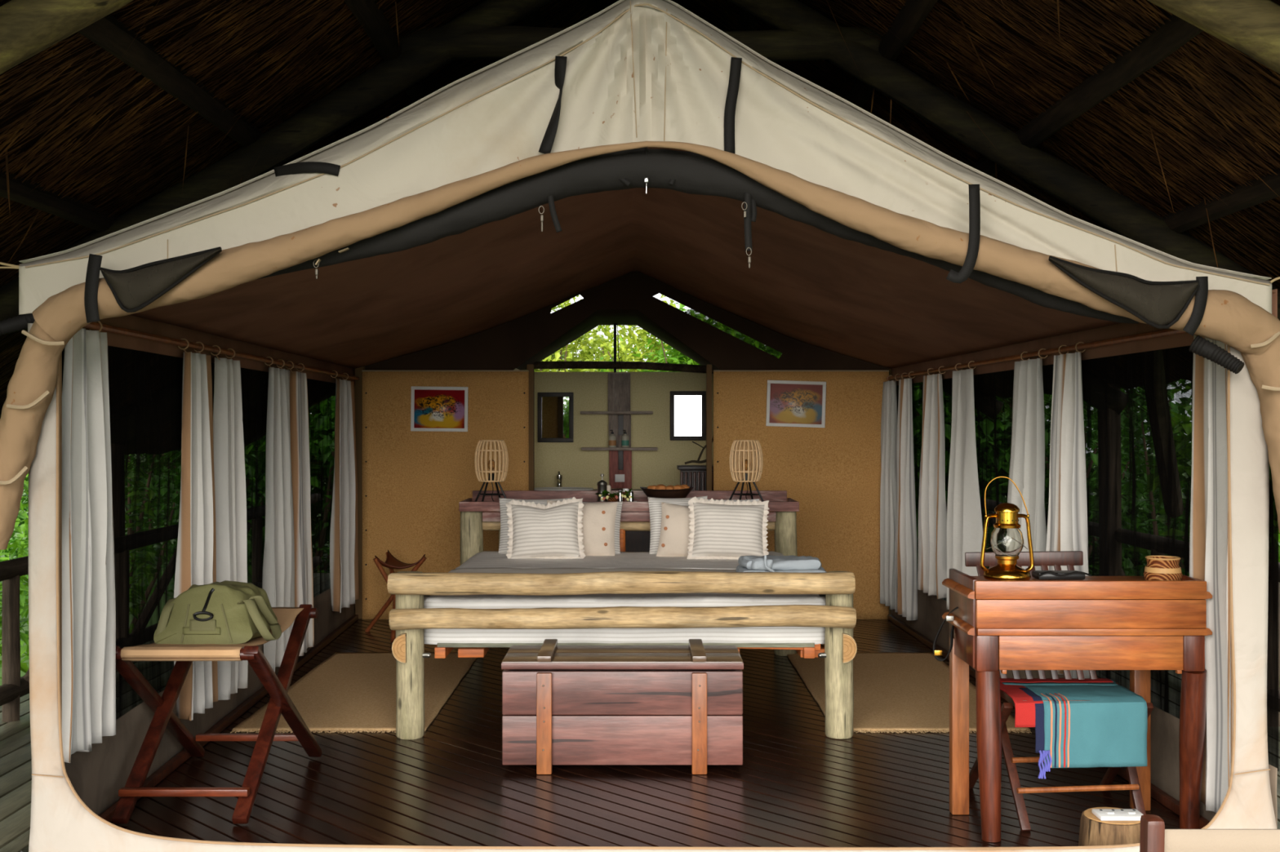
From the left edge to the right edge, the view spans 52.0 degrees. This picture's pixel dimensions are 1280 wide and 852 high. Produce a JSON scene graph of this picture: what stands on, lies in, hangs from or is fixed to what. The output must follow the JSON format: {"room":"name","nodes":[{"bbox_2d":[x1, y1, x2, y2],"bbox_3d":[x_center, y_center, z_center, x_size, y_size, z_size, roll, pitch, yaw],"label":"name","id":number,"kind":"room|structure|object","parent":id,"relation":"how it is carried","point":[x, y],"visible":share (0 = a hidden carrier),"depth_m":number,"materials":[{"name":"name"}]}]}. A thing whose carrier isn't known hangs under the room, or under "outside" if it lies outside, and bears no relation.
{"room":"tent interior","nodes":[
{"label":"tent interior","id":0,"kind":"room"},
{"bbox_2d":[62,315,359,822],"bbox_3d":[-1.975,0.490,6.871,0.062,1.840,5.504,0,0,-2],"label":"wall","id":1,"kind":"structure","parent":0,"point":[145,358],"depth_m":5.31,"materials":[{"name":"fabric"}]},
{"bbox_2d":[62,321,115,763],"bbox_3d":[-1.873,0.361,4.430,0.106,1.457,0.384,0,0,0],"label":"curtain","id":2,"kind":"object","parent":1,"relation":"hanging from","point":[88,574],"visible":0.84,"depth_m":4.37,"materials":[{"name":"white fabric"}]},
{"bbox_2d":[173,338,217,720],"bbox_3d":[-1.897,0.429,5.623,0.100,1.592,0.369,0,0,0],"label":"curtain","id":3,"kind":"object","parent":1,"relation":"hanging from","point":[196,553],"visible":0.76,"depth_m":5.57,"materials":[{"name":"white fabric"}]},
{"bbox_2d":[210,345,248,700],"bbox_3d":[-1.919,0.440,6.068,0.118,1.612,0.407,0,0,0],"label":"curtain","id":4,"kind":"object","parent":1,"relation":"hanging from","point":[230,495],"visible":0.77,"depth_m":6.08,"materials":[{"name":"white fabric"}]},
{"bbox_2d":[262,356,294,672],"bbox_3d":[-1.949,0.464,7.089,0.096,1.662,0.435,0,0,0],"label":"curtain","id":5,"kind":"object","parent":1,"relation":"hanging from","point":[278,562],"visible":0.87,"depth_m":7.01,"materials":[{"name":"white fabric"}]},
{"bbox_2d":[285,360,314,656],"bbox_3d":[-1.967,0.475,7.531,0.109,1.683,0.473,0,0,-3],"label":"curtain","id":6,"kind":"object","parent":1,"relation":"hanging from","point":[299,411],"visible":0.74,"depth_m":7.56,"materials":[{"name":"white fabric"}]},
{"bbox_2d":[329,370,359,613],"bbox_3d":[-2.006,0.429,8.898,0.112,1.592,0.658,0,0,0],"label":"curtain","id":7,"kind":"object","parent":1,"relation":"hanging from","point":[344,533],"visible":0.99,"depth_m":8.80,"materials":[{"name":"white fabric"}]},
{"bbox_2d":[20,618,1179,851],"bbox_3d":[-0.030,1.440,7.900,4.100,0.060,7.840,0,0,0],"label":"floor","id":8,"kind":"structure","parent":0,"point":[795,785],"depth_m":5.08,"materials":[{"name":"brown wood"}]},
{"bbox_2d":[111,604,321,823],"bbox_3d":[-1.625,1.081,5.100,0.551,0.652,0.953,0,0,0],"label":"folding stool","id":9,"kind":"object","parent":8,"relation":"on","point":[277,686],"visible":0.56,"depth_m":4.89,"materials":[{"name":"brown wood"}]},
{"bbox_2d":[151,581,281,644],"bbox_3d":[-1.599,0.709,5.069,0.469,0.220,0.391,0,0,0],"label":"duffel bag","id":10,"kind":"object","parent":9,"relation":"on","point":[211,612],"visible":1,"depth_m":4.93,"materials":[{"name":"green fabric"}]},
{"bbox_2d":[230,652,476,733],"bbox_3d":[-1.435,1.403,7.075,0.897,0.013,2.122,0,0,0],"label":"jute rug","id":11,"kind":"object","parent":8,"relation":"on","point":[347,691],"visible":0.66,"depth_m":6.87,"materials":[{"name":"beige wicker"}]},
{"bbox_2d":[364,550,426,641],"bbox_3d":[-1.705,1.139,8.864,0.456,0.565,0.375,0,0,33],"label":"stool","id":12,"kind":"object","parent":8,"relation":"on","point":[391,562],"visible":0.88,"depth_m":8.90,"materials":[{"name":"brown wood"}]},
{"bbox_2d":[591,488,650,551],"bbox_3d":[-0.170,0.975,11.170,1.620,0.850,0.560,0,0,0],"label":"cabinet","id":13,"kind":"object","parent":8,"relation":"on","point":[635,540],"depth_m":10.97,"materials":[{"name":"brown wood"}]},
{"bbox_2d":[556,471,562,487],"bbox_3d":[-0.698,0.471,11.302,0.060,0.159,0.177,0,0,0],"label":"tap","id":14,"kind":"object","parent":13,"relation":"on","point":[559,477],"visible":0.88,"depth_m":11.34,"materials":[{"name":"silver metal"}]},
{"bbox_2d":[533,487,593,490],"bbox_3d":[-0.666,0.538,11.130,0.540,0.024,0.380,0,0,0],"label":"basin","id":15,"kind":"object","parent":13,"relation":"in","point":[535,488],"visible":0.73,"depth_m":11.06,"materials":[{"name":"white ceramic"}]},
{"bbox_2d":[591,488,642,490],"bbox_3d":[-0.170,0.570,11.170,1.620,0.040,0.560,0,0,0],"label":"countertop","id":16,"kind":"structure","parent":13,"relation":"on","point":[593,489],"depth_m":11.33,"materials":[{"name":"grey stone"}]},
{"bbox_2d":[579,373,657,488],"bbox_3d":[-0.183,0.042,11.354,0.665,1.004,0.206,0,0,0],"label":"shelf","id":17,"kind":"object","parent":13,"relation":"on","point":[619,411],"visible":0.92,"depth_m":11.41,"materials":[{"name":"brown wood"}]},
{"bbox_2d":[608,430,616,447],"bbox_3d":[-0.237,0.108,11.320,0.065,0.151,0.065,0,0,0],"label":"soap bottle","id":18,"kind":"object","parent":17,"relation":"on","point":[612,438],"visible":1,"depth_m":11.29,"materials":[{"name":"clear plastic"}]},
{"bbox_2d":[614,474,624,482],"bbox_3d":[-0.175,0.453,11.398,0.083,0.067,0.017,0,0,0],"label":"socket plate","id":19,"kind":"object","parent":17,"relation":"attached to","point":[618,477],"visible":1,"depth_m":11.39,"materials":[{"name":"white plastic"}]},
{"bbox_2d":[621,430,629,447],"bbox_3d":[-0.127,0.108,11.320,0.065,0.151,0.065,0,0,0],"label":"soap bottle","id":20,"kind":"object","parent":17,"relation":"on","point":[624,439],"visible":1,"depth_m":11.29,"materials":[{"name":"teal plastic"}]},
{"bbox_2d":[387,511,857,739],"bbox_3d":[-0.070,0.967,6.978,2.091,0.891,2.390,0,0,0],"label":"bed","id":21,"kind":"object","parent":8,"relation":"on","point":[410,620],"visible":0.76,"depth_m":5.81,"materials":[{"name":"grey wood"}]},
{"bbox_2d":[424,593,825,644],"bbox_3d":[-0.072,0.890,7.006,1.899,0.229,1.988,0,0,0],"label":"mattress","id":22,"kind":"object","parent":21,"relation":"on","point":[708,601],"visible":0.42,"depth_m":6.02,"materials":[{"name":"white fabric"}]},
{"bbox_2d":[455,551,783,569],"bbox_3d":[-0.070,0.834,7.485,1.941,0.153,0.970,0,0,0],"label":"duvet","id":23,"kind":"object","parent":22,"relation":"on","point":[485,559],"visible":0.4,"depth_m":7.33,"materials":[{"name":"grey fabric"}]},
{"bbox_2d":[497,497,572,553],"bbox_3d":[-0.629,0.608,7.861,0.440,0.351,0.162,0,0,0],"label":"pillow","id":24,"kind":"object","parent":23,"relation":"on","point":[503,548],"visible":0.18,"depth_m":7.84,"materials":[{"name":"white fabric"}]},
{"bbox_2d":[506,497,585,559],"bbox_3d":[-0.547,0.607,7.599,0.470,0.386,0.199,0,0,0],"label":"cushion","id":25,"kind":"object","parent":23,"relation":"on","point":[553,531],"visible":0.96,"depth_m":7.55,"materials":[{"name":"fabric"}]},
{"bbox_2d":[546,500,617,555],"bbox_3d":[-0.347,0.614,7.741,0.430,0.348,0.160,0,0,0],"label":"pillow","id":26,"kind":"object","parent":23,"relation":"on","point":[598,519],"visible":0.56,"depth_m":7.70,"materials":[{"name":"beige fabric"}]},
{"bbox_2d":[582,502,622,554],"bbox_3d":[-0.300,0.617,7.879,0.390,0.344,0.155,0,0,0],"label":"pillow","id":27,"kind":"object","parent":23,"relation":"on","point":[617,549],"visible":0.06,"depth_m":7.86,"materials":[{"name":"white fabric"}]},
{"bbox_2d":[656,502,690,556],"bbox_3d":[0.310,0.629,7.740,0.431,0.354,0.158,0,0,0],"label":"pillow","id":28,"kind":"object","parent":23,"relation":"on","point":[673,541],"visible":0.46,"depth_m":7.70,"materials":[{"name":"beige fabric"}]},
{"bbox_2d":[648,496,707,554],"bbox_3d":[0.231,0.602,7.879,0.367,0.360,0.156,0,0,0],"label":"pillow","id":29,"kind":"object","parent":23,"relation":"on","point":[655,504],"visible":0.25,"depth_m":7.86,"materials":[{"name":"white fabric"}]},
{"bbox_2d":[686,497,769,559],"bbox_3d":[0.512,0.605,7.600,0.489,0.388,0.196,0,0,0],"label":"cushion","id":30,"kind":"object","parent":23,"relation":"on","point":[719,529],"visible":0.98,"depth_m":7.55,"materials":[{"name":"fabric"}]},
{"bbox_2d":[707,498,759,502],"bbox_3d":[0.510,0.605,7.919,0.427,0.341,0.149,0,0,0],"label":"pillow","id":31,"kind":"object","parent":23,"relation":"on","point":[741,500],"visible":0.02,"depth_m":7.94,"materials":[{"name":"white fabric"}]},
{"bbox_2d":[424,567,825,596],"bbox_3d":[-0.071,0.831,6.550,1.963,0.159,0.860,0,0,0],"label":"blanket","id":32,"kind":"object","parent":22,"relation":"on","point":[501,570],"visible":0.12,"depth_m":6.88,"materials":[{"name":"grey fabric"}]},
{"bbox_2d":[735,554,826,572],"bbox_3d":[0.700,0.692,6.479,0.447,0.136,0.368,0,0,0],"label":"robe","id":33,"kind":"object","parent":32,"relation":"on","point":[791,562],"visible":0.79,"depth_m":6.39,"materials":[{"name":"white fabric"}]},
{"bbox_2d":[484,595,814,597],"bbox_3d":[-0.068,0.895,7.040,1.842,0.194,2.002,0,0,0],"label":"mattress","id":34,"kind":"object","parent":21,"relation":"on","point":[809,595],"visible":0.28,"depth_m":6.16,"materials":[{"name":"grey fabric"}]},
{"bbox_2d":[501,639,743,774],"bbox_3d":[-0.071,1.170,5.522,0.984,0.480,0.443,0,0,0],"label":"wooden chest","id":35,"kind":"object","parent":8,"relation":"on","point":[562,704],"visible":1,"depth_m":5.33,"materials":[{"name":"red wood"}]},
{"bbox_2d":[0,0,1279,851],"bbox_3d":[0.018,0.004,6.778,4.230,2.813,5.825,0,0,0],"label":"tent","id":36,"kind":"object","parent":8,"relation":"on","point":[577,110],"visible":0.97,"depth_m":4.04,"materials":[{"name":"beige fabric"}]},
{"bbox_2d":[676,465,713,490],"bbox_3d":[0.471,0.863,10.600,0.337,1.085,0.280,0,0,0],"label":"base cabinet","id":37,"kind":"object","parent":8,"relation":"on","point":[692,476],"visible":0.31,"depth_m":10.49,"materials":[{"name":"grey wood"}]},
{"bbox_2d":[684,435,713,464],"bbox_3d":[0.486,0.171,10.529,0.256,0.278,0.068,0,0,0],"label":"branch","id":38,"kind":"object","parent":37,"relation":"on","point":[698,461],"visible":0.79,"depth_m":10.54,"materials":[{"name":"brown wood"}]},
{"bbox_2d":[786,652,1031,733],"bbox_3d":[1.352,1.403,7.075,0.911,0.013,2.123,0,0,0],"label":"jute rug","id":39,"kind":"object","parent":8,"relation":"on","point":[894,691],"visible":0.63,"depth_m":6.90,"materials":[{"name":"beige wicker"}]},
{"bbox_2d":[964,551,1153,831],"bbox_3d":[1.542,0.948,4.844,0.568,0.939,0.563,0,0,0],"label":"folding chair","id":40,"kind":"object","parent":8,"relation":"on","point":[1045,558],"visible":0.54,"depth_m":4.77,"materials":[{"name":"brown wood"}]},
{"bbox_2d":[1000,678,1147,778],"bbox_3d":[1.533,1.084,4.735,0.462,0.276,0.391,0,0,0],"label":"throw","id":41,"kind":"object","parent":40,"relation":"on","point":[1109,729],"visible":0.98,"depth_m":4.56,"materials":[{"name":"teal fabric"}]},
{"bbox_2d":[942,568,1212,842],"bbox_3d":[1.535,0.971,4.647,0.843,0.890,0.417,0,0,0],"label":"writing desk","id":42,"kind":"object","parent":8,"relation":"on","point":[1136,624],"visible":0.94,"depth_m":4.46,"materials":[{"name":"brown wood"}]},
{"bbox_2d":[933,606,958,661],"bbox_3d":[1.121,0.736,4.726,0.139,0.222,0.084,0,0,0],"label":"strap","id":43,"kind":"object","parent":42,"relation":"hanging from","point":[948,618],"visible":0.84,"depth_m":4.71,"materials":[{"name":"brown leather"}]},
{"bbox_2d":[979,476,1034,580],"bbox_3d":[1.287,0.364,4.600,0.160,0.375,0.160,0,0,45],"label":"hurricane lantern","id":44,"kind":"object","parent":42,"relation":"on","point":[1006,541],"visible":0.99,"depth_m":4.57,"materials":[{"name":"gold metal"}]},
{"bbox_2d":[1031,570,1091,579],"bbox_3d":[1.518,0.535,4.719,0.199,0.032,0.112,0,0,0],"label":"case","id":45,"kind":"object","parent":42,"relation":"on","point":[1039,575],"visible":1,"depth_m":4.69,"materials":[{"name":"black plastic"}]},
{"bbox_2d":[1143,555,1182,580],"bbox_3d":[1.841,0.506,4.620,0.128,0.090,0.128,0,0,0],"label":"wooden bowl","id":46,"kind":"object","parent":42,"relation":"on","point":[1157,567],"visible":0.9,"depth_m":4.57,"materials":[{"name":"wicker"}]},
{"bbox_2d":[1078,807,1140,846],"bbox_3d":[1.574,1.351,4.360,0.224,0.117,0.224,0,0,0],"label":"stump","id":47,"kind":"object","parent":8,"relation":"on","point":[1093,831],"visible":0.59,"depth_m":4.28,"materials":[{"name":"brown wood"}]},
{"bbox_2d":[1091,808,1142,820],"bbox_3d":[1.584,1.284,4.340,0.150,0.017,0.090,0,0,0],"label":"socket","id":48,"kind":"object","parent":47,"relation":"on","point":[1102,814],"visible":0.95,"depth_m":4.32,"materials":[{"name":"white plastic"}]},
{"bbox_2d":[516,309,720,370],"bbox_3d":[-0.200,-0.559,10.640,2.505,0.683,1.920,0,0,0],"label":"ceiling","id":49,"kind":"structure","parent":0,"point":[600,317],"depth_m":10.94,"materials":[{"name":"black fabric"}]},
{"bbox_2d":[524,360,713,373],"bbox_3d":[-0.227,-0.509,11.400,1.771,0.111,0.072,0,0,0],"label":"log beam","id":50,"kind":"structure","parent":49,"relation":"attached to","point":[575,364],"depth_m":11.37,"materials":[{"name":"black wood"}]},
{"bbox_2d":[613,323,622,373],"bbox_3d":[-0.192,-0.691,11.366,0.079,0.455,0.026,0,0,25],"label":"tent pole","id":51,"kind":"object","parent":50,"relation":"on","point":[615,324],"visible":0.88,"depth_m":11.37,"materials":[{"name":"black metal"}]},
{"bbox_2d":[354,271,890,619],"bbox_3d":[-0.111,0.120,9.603,3.998,2.581,0.094,0,0,0],"label":"wall","id":52,"kind":"structure","parent":0,"point":[411,485],"depth_m":9.57,"materials":[{"name":"beige paint"}]},
{"bbox_2d":[410,386,468,431],"bbox_3d":[-1.459,-0.123,9.548,0.417,0.330,0.022,0,0,0],"label":"framed painting","id":53,"kind":"object","parent":52,"relation":"attached to","point":[433,409],"visible":1,"depth_m":9.55,"materials":[{"name":"paper"}]},
{"bbox_2d":[765,380,826,427],"bbox_3d":[1.135,-0.161,9.548,0.438,0.348,0.022,0,0,0],"label":"framed painting","id":54,"kind":"object","parent":52,"relation":"attached to","point":[789,403],"visible":1,"depth_m":9.55,"materials":[{"name":"paper"}]},
{"bbox_2d":[533,372,713,488],"bbox_3d":[-0.170,0.468,11.515,1.700,1.885,0.030,0,0,0],"label":"wall","id":55,"kind":"structure","parent":0,"point":[649,391],"depth_m":11.50,"materials":[{"name":"green paint"}]},
{"bbox_2d":[537,392,573,442],"bbox_3d":[-0.737,-0.075,11.450,0.313,0.436,0.024,0,0,0],"label":"wall mirror","id":56,"kind":"object","parent":55,"relation":"attached to","point":[555,411],"visible":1,"depth_m":11.45,"materials":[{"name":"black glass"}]},
{"bbox_2d":[542,396,568,438],"bbox_3d":[-0.737,-0.075,11.453,0.253,0.376,0.001,0,0,0],"label":"mirror glass","id":57,"kind":"object","parent":56,"relation":"attached to","point":[555,410],"depth_m":11.45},
{"bbox_2d":[670,391,706,440],"bbox_3d":[0.419,-0.089,11.450,0.313,0.430,0.029,0,0,2],"label":"wall mirror","id":58,"kind":"object","parent":55,"relation":"attached to","point":[687,408],"visible":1,"depth_m":11.45,"materials":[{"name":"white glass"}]},
{"bbox_2d":[674,395,701,435],"bbox_3d":[0.419,-0.089,11.453,0.253,0.370,0.004,0,0,2],"label":"mirror glass","id":59,"kind":"object","parent":58,"relation":"attached to","point":[687,409],"depth_m":11.45,"materials":[{"name":"white mirror"}]},
{"bbox_2d":[458,490,799,521],"bbox_3d":[-0.066,0.498,8.204,2.068,0.167,0.467,0,0,0],"label":"shelf","id":60,"kind":"object","parent":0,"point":[637,510],"visible":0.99,"depth_m":8.41,"materials":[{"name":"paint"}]},
{"bbox_2d":[474,440,508,501],"bbox_3d":[-0.927,0.292,8.200,0.210,0.408,0.210,0,0,-17],"label":"table lamp","id":61,"kind":"object","parent":60,"relation":"on","point":[491,464],"visible":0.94,"depth_m":8.15,"materials":[{"name":"wicker"}]},
{"bbox_2d":[484,473,497,480],"bbox_3d":[-0.928,0.321,8.200,0.100,0.050,0.100,0,0,0],"label":"socket","id":62,"kind":"object","parent":61,"relation":"attached to","point":[493,474],"depth_m":8.18,"materials":[{"name":"black metal"}]},
{"bbox_2d":[607,484,611,501],"bbox_3d":[-0.213,0.438,8.380,0.056,0.120,0.055,0,0,0],"label":"glass jar","id":63,"kind":"object","parent":60,"relation":"on","point":[609,487],"visible":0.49,"depth_m":8.36,"materials":[{"name":"beige glass"}]},
{"bbox_2d":[595,488,639,501],"bbox_3d":[-0.135,0.419,8.058,0.282,0.078,0.159,0,0,0],"label":"leaf garland","id":64,"kind":"object","parent":60,"relation":"on","point":[604,492],"visible":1,"depth_m":8.04},
{"bbox_2d":[640,487,693,498],"bbox_3d":[0.168,0.439,8.200,0.340,0.117,0.220,0,0,0],"label":"wooden bowl","id":65,"kind":"object","parent":60,"relation":"on","point":[682,493],"visible":0.45,"depth_m":8.12,"materials":[{"name":"brown wood"}]},
{"bbox_2d":[647,484,656,489],"bbox_3d":[0.083,0.396,8.200,0.082,0.051,0.071,0,0,0],"label":"bread roll","id":66,"kind":"object","parent":65,"relation":"in","point":[653,486],"visible":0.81,"depth_m":8.18,"materials":[{"name":"orange food"}]},
{"bbox_2d":[655,484,666,489],"bbox_3d":[0.133,0.391,8.181,0.079,0.051,0.067,0,0,0],"label":"bread roll","id":67,"kind":"object","parent":65,"relation":"in","point":[660,486],"visible":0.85,"depth_m":8.15,"materials":[{"name":"orange food"}]},
{"bbox_2d":[665,485,674,489],"bbox_3d":[0.184,0.391,8.150,0.060,0.039,0.048,0,0,0],"label":"bread roll","id":68,"kind":"object","parent":65,"relation":"in","point":[669,487],"visible":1,"depth_m":8.13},
{"bbox_2d":[673,484,684,489],"bbox_3d":[0.239,0.390,8.186,0.080,0.047,0.065,0,0,0],"label":"bread roll","id":69,"kind":"object","parent":65,"relation":"in","point":[677,486],"visible":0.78,"depth_m":8.16,"materials":[{"name":"orange food"}]},
{"bbox_2d":[681,484,689,488],"bbox_3d":[0.278,0.386,8.210,0.062,0.040,0.056,0,0,-27],"label":"bread roll","id":70,"kind":"object","parent":65,"relation":"in","point":[686,486],"visible":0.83,"depth_m":8.19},
{"bbox_2d":[728,440,764,501],"bbox_3d":[0.665,0.292,8.200,0.210,0.408,0.210,0,0,-17],"label":"table lamp","id":71,"kind":"object","parent":60,"relation":"on","point":[736,476],"visible":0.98,"depth_m":8.16,"materials":[{"name":"beige wicker"}]},
{"bbox_2d":[738,473,754,480],"bbox_3d":[0.664,0.321,8.200,0.100,0.050,0.100,0,0,0],"label":"socket","id":72,"kind":"object","parent":71,"relation":"attached to","point":[741,477],"depth_m":8.18,"materials":[{"name":"black metal"}]},
{"bbox_3d":[-0.131,0.488,8.310,0.228,0.017,0.139,0,0,0],"label":"serving tray","id":73,"kind":"object","parent":60,"relation":"on","visible":0},
{"bbox_2d":[596,474,608,501],"bbox_3d":[-0.240,0.401,8.330,0.074,0.194,0.073,0,0,0],"label":"press","id":74,"kind":"object","parent":73,"relation":"on","point":[602,485],"visible":0.73,"depth_m":8.31,"materials":[{"name":"metal"}]},
{"bbox_2d":[607,494,617,501],"bbox_3d":[-0.174,0.461,8.320,0.068,0.050,0.067,0,0,0],"label":"cup","id":75,"kind":"object","parent":73,"relation":"on","point":[612,499],"visible":0.36,"depth_m":8.29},
{"bbox_2d":[617,490,622,501],"bbox_3d":[-0.125,0.446,8.290,0.036,0.080,0.036,0,0,0],"label":"shaker","id":76,"kind":"object","parent":73,"relation":"on","point":[620,499],"visible":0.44,"depth_m":8.28,"materials":[{"name":"silver metal"}]},
{"bbox_2d":[622,488,629,501],"bbox_3d":[-0.089,0.441,8.330,0.052,0.090,0.051,0,0,0],"label":"spice jar","id":77,"kind":"object","parent":73,"relation":"on","point":[625,489],"visible":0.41,"depth_m":8.31,"materials":[{"name":"clear glass"}]},
{"bbox_2d":[628,490,634,501],"bbox_3d":[-0.057,0.446,8.290,0.036,0.080,0.036,0,0,0],"label":"shaker","id":78,"kind":"object","parent":73,"relation":"on","point":[631,491],"visible":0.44,"depth_m":8.27,"materials":[{"name":"silver metal"}]},
{"bbox_2d":[0,693,1279,851],"bbox_3d":[0.000,1.471,4.500,7.200,0.118,17.000,0,0,0],"label":"deck","id":79,"kind":"object","parent":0,"point":[15,757],"visible":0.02,"depth_m":5.22,"materials":[{"name":"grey wood"}]},
{"bbox_2d":[0,555,29,723],"bbox_3d":[-3.011,1.040,8.375,0.123,0.822,7.852,0,0,0],"label":"log railing","id":80,"kind":"object","parent":79,"relation":"on","point":[14,687],"visible":0.11,"depth_m":6.27,"materials":[{"name":"brown wood"}]},
{"bbox_2d":[0,0,1279,499],"bbox_3d":[-0.396,-0.450,6.599,7.862,3.821,11.877,0,0,0],"label":"thatched roof","id":81,"kind":"structure","parent":79,"relation":"on","point":[1155,124],"depth_m":4.62,"materials":[{"name":"plant"}]},
{"bbox_2d":[1139,814,1279,851],"bbox_3d":[1.002,0.988,1.698,0.560,0.845,0.516,0,0,0],"label":"chair","id":82,"kind":"object","parent":79,"relation":"on","point":[1154,837],"visible":1,"depth_m":1.91,"materials":[{"name":"beige fabric"}]},
{"bbox_2d":[1278,564,1279,726],"bbox_3d":[2.983,1.038,8.325,0.123,0.826,7.951,0,0,0],"label":"log railing","id":83,"kind":"object","parent":79,"relation":"on","point":[1278,564],"visible":0.02,"depth_m":6.17,"materials":[{"name":"brown wood"}]},
{"bbox_2d":[130,146,1275,368],"bbox_3d":[-0.044,-0.786,6.870,4.087,0.736,5.735,0,0,0],"label":"ceiling","id":84,"kind":"structure","parent":0,"point":[803,282],"depth_m":6.73,"materials":[{"name":"brown fabric"}]},
{"bbox_2d":[886,288,1278,829],"bbox_3d":[1.903,0.490,6.870,0.059,1.840,5.503,0,0,-2],"label":"wall","id":85,"kind":"structure","parent":0,"point":[1137,379],"depth_m":5.34,"materials":[{"name":"fabric"}]},
{"bbox_2d":[880,373,901,609],"bbox_3d":[1.785,0.460,9.366,0.112,1.653,0.412,0,0,0],"label":"curtain","id":86,"kind":"object","parent":85,"relation":"hanging from","point":[888,495],"visible":0.94,"depth_m":9.32,"materials":[{"name":"white fabric"}]},
{"bbox_2d":[894,371,917,620],"bbox_3d":[1.808,0.464,8.918,0.104,1.662,0.361,0,0,0],"label":"curtain","id":87,"kind":"object","parent":85,"relation":"hanging from","point":[905,539],"visible":0.99,"depth_m":8.85,"materials":[{"name":"white fabric"}]},
{"bbox_2d":[917,366,946,599],"bbox_3d":[1.828,0.344,8.201,0.100,1.422,0.455,0,0,-4],"label":"curtain","id":88,"kind":"object","parent":85,"relation":"hanging from","point":[932,509],"visible":0.98,"depth_m":8.12,"materials":[{"name":"white fabric"}]},
{"bbox_2d":[946,360,982,609],"bbox_3d":[1.846,0.355,7.511,0.114,1.444,0.457,0,0,-6],"label":"curtain","id":89,"kind":"object","parent":85,"relation":"hanging from","point":[964,517],"visible":0.77,"depth_m":7.49,"materials":[{"name":"white fabric"}]},
{"bbox_2d":[1007,348,1048,570],"bbox_3d":[1.874,0.374,6.359,0.116,1.482,0.436,0,0,0],"label":"curtain","id":90,"kind":"object","parent":85,"relation":"hanging from","point":[1027,461],"visible":0.66,"depth_m":6.29,"materials":[{"name":"white fabric"}]},
{"bbox_2d":[1045,342,1090,678],"bbox_3d":[1.901,0.376,5.821,0.104,1.485,0.364,0,0,0],"label":"curtain","id":91,"kind":"object","parent":85,"relation":"hanging from","point":[1067,521],"visible":0.7,"depth_m":5.78,"materials":[{"name":"white fabric"}]},
{"bbox_2d":[1189,334,1233,813],"bbox_3d":[1.965,0.479,4.504,0.068,1.691,0.305,0,0,0],"label":"curtain","id":92,"kind":"object","parent":85,"relation":"hanging from","point":[1209,557],"visible":0.59,"depth_m":4.49,"materials":[{"name":"white fabric"}]},
{"label":"outside","id":93,"kind":"structure","parent":0,"visible":0},
{"bbox_2d":[0,476,1279,686],"bbox_3d":[0.000,2.118,30.000,120.000,0.381,140.000,0,0,0],"label":"ground","id":94,"kind":"structure","parent":93,"point":[22,673],"depth_m":13.45,"materials":[{"name":"green plant"}]},
{"bbox_2d":[0,576,28,678],"bbox_3d":[-4.228,1.072,6.617,2.065,2.206,2.803,0,0,0],"label":"shrub","id":95,"kind":"object","parent":94,"relation":"on","point":[24,667],"visible":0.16,"depth_m":7.29,"materials":[{"name":"green plant"}]},
{"bbox_2d":[0,478,28,623],"bbox_3d":[-4.948,0.638,12.420,2.986,3.077,3.016,0,0,-32],"label":"shrub","id":96,"kind":"object","parent":94,"relation":"on","point":[23,500],"visible":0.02,"depth_m":11.89,"materials":[{"name":"green plant"}]},
{"bbox_2d":[0,472,29,677],"bbox_3d":[-4.882,0.934,9.295,2.732,2.632,2.992,0,0,35],"label":"shrub","id":97,"kind":"object","parent":94,"relation":"on","point":[20,543],"visible":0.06,"depth_m":9.34,"materials":[{"name":"green plant"}]},
{"bbox_2d":[10,476,28,554],"bbox_3d":[-7.557,-0.194,20.191,5.442,6.756,4.012,0,0,14],"label":"tree","id":98,"kind":"object","parent":94,"relation":"on","point":[26,495],"visible":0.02,"depth_m":19.48,"materials":[{"name":"green plant"}]},
{"bbox_2d":[533,294,666,372],"bbox_3d":[-1.511,-0.411,20.489,3.905,5.156,3.008,0,0,15],"label":"tree","id":99,"kind":"object","parent":94,"relation":"on","point":[567,348],"visible":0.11,"depth_m":20.26,"materials":[{"name":"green plant"}]},
{"bbox_2d":[533,294,679,372],"bbox_3d":[0.004,-0.461,24.734,8.428,5.283,3.008,0,0,5],"label":"tree","id":100,"kind":"object","parent":94,"relation":"on","point":[622,358],"visible":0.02,"depth_m":24.75,"materials":[{"name":"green plant"}]},
{"bbox_2d":[597,302,699,372],"bbox_3d":[1.099,-0.065,19.029,3.351,4.475,2.966,0,0,-39],"label":"tree","id":101,"kind":"object","parent":94,"relation":"on","point":[678,357],"visible":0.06,"depth_m":18.45,"materials":[{"name":"green plant"}]},
{"bbox_2d":[1278,529,1279,564],"bbox_3d":[4.184,0.598,8.229,2.102,3.157,2.790,0,0,-16],"label":"shrub","id":102,"kind":"object","parent":94,"relation":"on","point":[1278,530],"visible":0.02,"depth_m":7.38,"materials":[{"name":"green plant"}]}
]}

